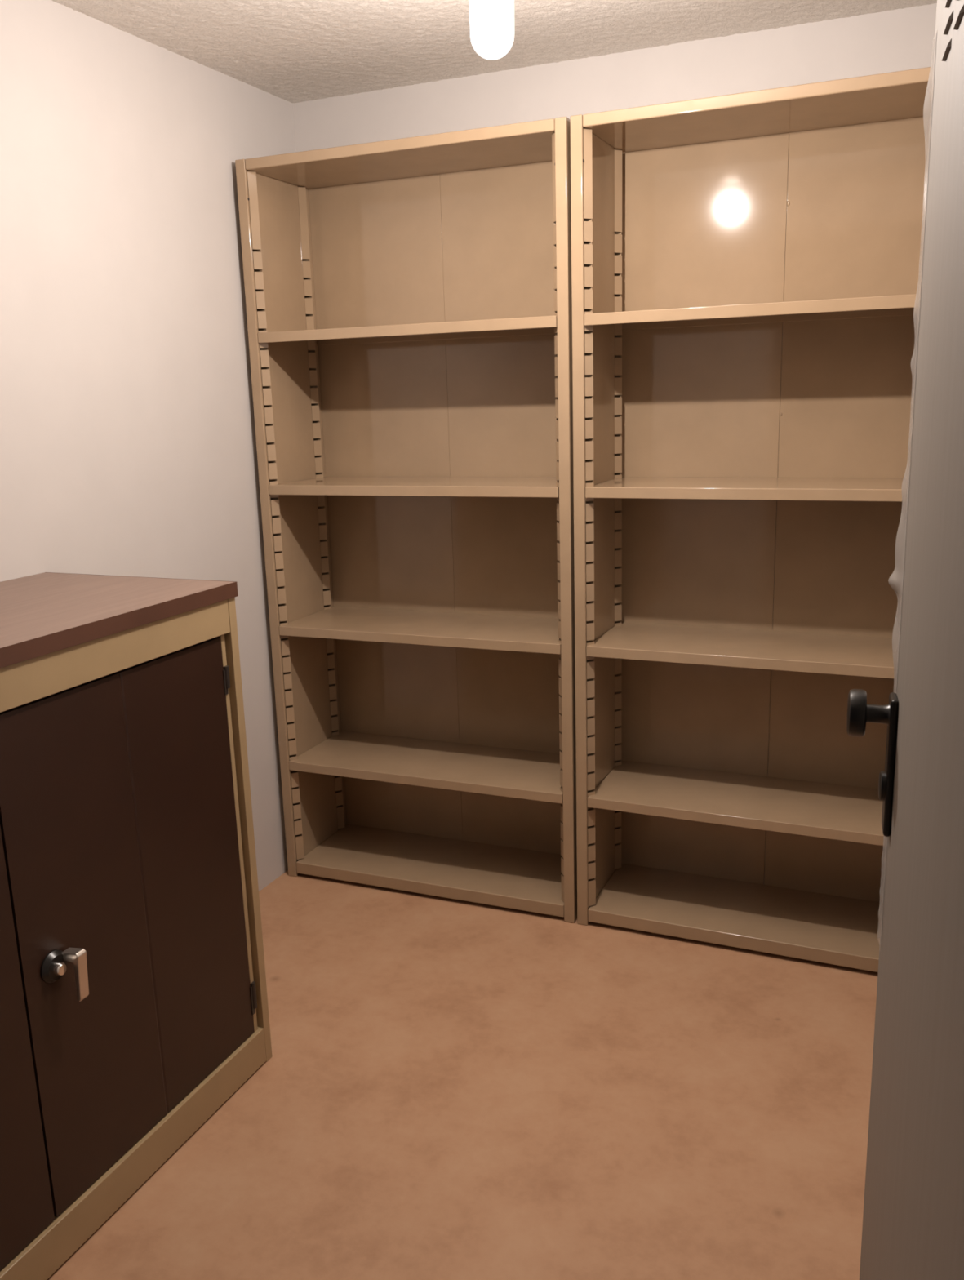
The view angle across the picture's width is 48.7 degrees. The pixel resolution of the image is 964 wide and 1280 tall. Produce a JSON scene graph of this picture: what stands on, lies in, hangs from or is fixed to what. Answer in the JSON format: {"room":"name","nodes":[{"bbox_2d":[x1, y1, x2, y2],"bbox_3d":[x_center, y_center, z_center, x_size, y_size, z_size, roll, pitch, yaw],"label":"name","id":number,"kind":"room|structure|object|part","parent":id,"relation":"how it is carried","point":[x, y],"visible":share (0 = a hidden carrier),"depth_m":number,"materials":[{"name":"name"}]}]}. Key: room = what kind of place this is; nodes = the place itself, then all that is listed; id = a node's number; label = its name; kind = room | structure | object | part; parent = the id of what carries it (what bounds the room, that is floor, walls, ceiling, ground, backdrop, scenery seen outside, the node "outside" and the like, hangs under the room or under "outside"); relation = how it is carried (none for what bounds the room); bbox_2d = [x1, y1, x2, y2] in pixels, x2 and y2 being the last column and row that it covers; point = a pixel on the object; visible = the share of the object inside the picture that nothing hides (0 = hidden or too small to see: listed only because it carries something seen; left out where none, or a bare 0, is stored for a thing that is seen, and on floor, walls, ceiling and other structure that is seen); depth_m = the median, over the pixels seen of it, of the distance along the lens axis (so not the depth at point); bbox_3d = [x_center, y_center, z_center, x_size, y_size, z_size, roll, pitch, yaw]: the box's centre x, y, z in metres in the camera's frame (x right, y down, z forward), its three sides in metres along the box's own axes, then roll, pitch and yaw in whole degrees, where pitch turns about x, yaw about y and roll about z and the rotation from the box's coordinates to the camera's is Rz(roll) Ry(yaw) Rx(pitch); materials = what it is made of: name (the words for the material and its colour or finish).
{"room":"storage room","nodes":[
{"label":"storage room","id":0,"kind":"room"},
{"bbox_2d":[0,0,296,891],"bbox_3d":[-1.258,-0.100,1.643,0.100,2.309,3.826,4,14,23],"label":"wall","id":1,"kind":"structure","parent":0,"point":[128,442],"depth_m":2.46,"materials":[{"name":"white paint"}]},
{"bbox_2d":[47,870,878,1279],"bbox_3d":[-0.312,1.125,1.528,2.082,0.080,3.826,4,14,23],"label":"floor","id":2,"kind":"structure","parent":0,"point":[448,1089],"depth_m":2.10,"materials":[{"name":"beige carpet"}]},
{"bbox_2d":[0,572,271,1279],"bbox_3d":[-0.916,0.514,1.745,0.523,1.047,1.221,4,14,23],"label":"base cabinet","id":3,"kind":"object","parent":2,"relation":"on","point":[134,1006],"visible":1,"depth_m":1.85,"materials":[{"name":"brown wood"}]},
{"bbox_3d":[-0.833,0.596,1.413,0.018,0.859,0.556,4,14,23],"label":"door","id":4,"kind":"part","parent":3,"relation":"part of","materials":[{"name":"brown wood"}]},
{"bbox_3d":[-0.660,0.543,1.731,0.037,0.087,0.020,4,14,23],"label":"lever","id":5,"kind":"part","parent":3,"relation":"part of","materials":[{"name":"silver metal"}]},
{"bbox_3d":[-0.734,0.078,1.560,0.030,0.067,1.167,4,14,23],"label":"rail","id":6,"kind":"part","parent":3,"relation":"part of","materials":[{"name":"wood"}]},
{"bbox_2d":[0,572,233,648],"bbox_3d":[-0.945,0.017,1.637,0.491,0.029,1.219,4,14,23],"label":"countertop","id":7,"kind":"structure","parent":3,"relation":"on","point":[33,606],"depth_m":1.95,"materials":[{"name":"brown wood"}]},
{"bbox_3d":[-0.492,0.415,2.190,0.029,1.018,0.043,4,14,23],"label":"post","id":8,"kind":"part","parent":3,"relation":"part of","materials":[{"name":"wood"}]},
{"bbox_2d":[235,116,577,923],"bbox_3d":[-0.136,-0.273,2.944,0.899,2.000,0.312,4,14,22],"label":"metal shelving unit","id":9,"kind":"object","parent":2,"relation":"on","point":[409,304],"visible":0.83,"depth_m":3.02,"materials":[{"name":"beige metal"}]},
{"bbox_3d":[-0.592,-0.269,2.981,0.030,2.000,0.030,4,14,22],"label":"post","id":10,"kind":"part","parent":9,"relation":"part of","materials":[{"name":"beige metal"}]},
{"bbox_3d":[-0.532,-0.302,3.121,0.030,1.999,0.280,4,14,22],"label":"panel","id":11,"kind":"part","parent":9,"relation":"part of","materials":[{"name":"beige metal"}]},
{"bbox_3d":[-0.276,-0.318,3.164,0.410,1.973,0.003,4,14,22],"label":"panel","id":12,"kind":"part","parent":9,"relation":"part of","materials":[{"name":"beige metal"}]},
{"bbox_3d":[-0.165,-1.234,2.722,0.839,0.027,0.308,4,14,22],"label":"panel","id":13,"kind":"part","parent":9,"relation":"part of","materials":[{"name":"beige metal"}]},
{"bbox_3d":[-0.153,-0.814,2.818,0.837,0.026,0.307,4,14,22],"label":"shelf","id":14,"kind":"part","parent":9,"relation":"part of","materials":[{"name":"beige metal"}]},
{"bbox_3d":[-0.141,-0.421,2.908,0.837,0.026,0.307,4,14,22],"label":"shelf","id":15,"kind":"part","parent":9,"relation":"part of","materials":[{"name":"beige metal"}]},
{"bbox_3d":[-0.130,-0.034,2.997,0.837,0.026,0.307,4,14,22],"label":"shelf","id":16,"kind":"part","parent":9,"relation":"part of","materials":[{"name":"beige metal"}]},
{"bbox_3d":[-0.119,0.359,3.087,0.837,0.026,0.307,4,14,22],"label":"shelf","id":17,"kind":"part","parent":9,"relation":"part of","materials":[{"name":"beige metal"}]},
{"bbox_3d":[0.112,-0.293,3.005,0.428,1.973,0.003,4,14,22],"label":"panel","id":18,"kind":"part","parent":9,"relation":"part of","materials":[{"name":"beige metal"}]},
{"bbox_3d":[0.212,-0.216,2.654,0.030,2.000,0.030,4,14,22],"label":"post","id":19,"kind":"part","parent":9,"relation":"part of","materials":[{"name":"beige metal"}]},
{"bbox_2d":[569,66,930,972],"bbox_3d":[0.701,-0.217,2.593,0.899,2.000,0.312,4,14,23],"label":"metal shelving unit","id":20,"kind":"object","parent":2,"relation":"on","point":[682,315],"visible":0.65,"depth_m":2.68,"materials":[{"name":"beige metal"}]},
{"bbox_3d":[0.246,-0.214,2.639,0.030,2.000,0.030,4,14,23],"label":"post","id":21,"kind":"part","parent":20,"relation":"part of","materials":[{"name":"beige metal"}]},
{"bbox_3d":[0.308,-0.247,2.778,0.030,1.999,0.280,4,14,23],"label":"panel","id":22,"kind":"part","parent":20,"relation":"part of","materials":[{"name":"beige metal"}]},
{"bbox_3d":[0.566,-0.262,2.816,0.410,1.973,0.003,4,14,23],"label":"panel","id":23,"kind":"part","parent":20,"relation":"part of","materials":[{"name":"beige metal"}]},
{"bbox_3d":[0.718,0.415,2.737,0.837,0.026,0.307,4,14,23],"label":"shelf","id":24,"kind":"part","parent":20,"relation":"part of","materials":[{"name":"beige metal"}]},
{"bbox_3d":[0.707,0.022,2.646,0.837,0.026,0.307,4,14,23],"label":"shelf","id":25,"kind":"part","parent":20,"relation":"part of","materials":[{"name":"beige metal"}]},
{"bbox_3d":[0.696,-0.365,2.558,0.837,0.026,0.307,4,14,23],"label":"shelf","id":26,"kind":"part","parent":20,"relation":"part of","materials":[{"name":"beige metal"}]},
{"bbox_3d":[0.684,-0.757,2.467,0.837,0.026,0.307,4,14,23],"label":"shelf","id":27,"kind":"part","parent":20,"relation":"part of","materials":[{"name":"beige metal"}]},
{"bbox_3d":[0.672,-1.177,2.371,0.839,0.027,0.308,4,14,23],"label":"panel","id":28,"kind":"part","parent":20,"relation":"part of","materials":[{"name":"beige metal"}]},
{"bbox_3d":[0.950,-0.235,2.649,0.428,1.973,0.004,4,14,23],"label":"panel","id":29,"kind":"part","parent":20,"relation":"part of","materials":[{"name":"beige metal"}]},
{"bbox_2d":[52,0,937,102],"bbox_3d":[-0.222,-1.182,1.377,2.100,0.064,3.051,4,14,23],"label":"ceiling","id":30,"kind":"structure","parent":0,"point":[291,51],"depth_m":2.44,"materials":[{"name":"paint"}]},
{"bbox_2d":[468,0,514,60],"bbox_3d":[0.014,-1.091,1.711,0.084,0.288,0.084,4,14,23],"label":"hanging bulb","id":31,"kind":"object","parent":30,"relation":"hanging from","point":[491,22],"visible":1,"depth_m":1.71,"materials":[{"name":"white glass"}]},
{"bbox_2d":[293,3,937,875],"bbox_3d":[0.381,-0.443,2.928,1.882,2.309,0.100,4,14,23],"label":"wall","id":32,"kind":"structure","parent":0,"point":[896,40],"depth_m":2.65,"materials":[{"name":"white paint"}]},
{"bbox_3d":[-0.579,0.141,0.733,1.882,2.209,0.120,4,14,23],"label":"wall","id":33,"kind":"structure","parent":0,"visible":0},
{"bbox_2d":[846,0,963,1279],"bbox_3d":[0.356,0.160,0.869,0.094,2.033,0.843,2,14,17],"label":"door","id":34,"kind":"structure","parent":33,"relation":"in","point":[913,1216],"depth_m":0.92,"materials":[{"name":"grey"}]},
{"bbox_3d":[0.432,0.084,1.227,0.020,0.055,0.055,2,14,17],"label":"knob","id":35,"kind":"part","parent":34,"relation":"part of","materials":[{"name":"black plastic"}]},
{"bbox_3d":[0.453,0.085,1.220,0.027,0.026,0.026,2,14,17],"label":"knob stem","id":36,"kind":"part","parent":34,"relation":"part of","materials":[{"name":"black plastic"}]},
{"bbox_3d":[0.471,0.144,1.229,0.008,0.165,0.038,2,14,17],"label":"handle plate","id":37,"kind":"part","parent":34,"relation":"part of","materials":[{"name":"black plastic"}]}
]}

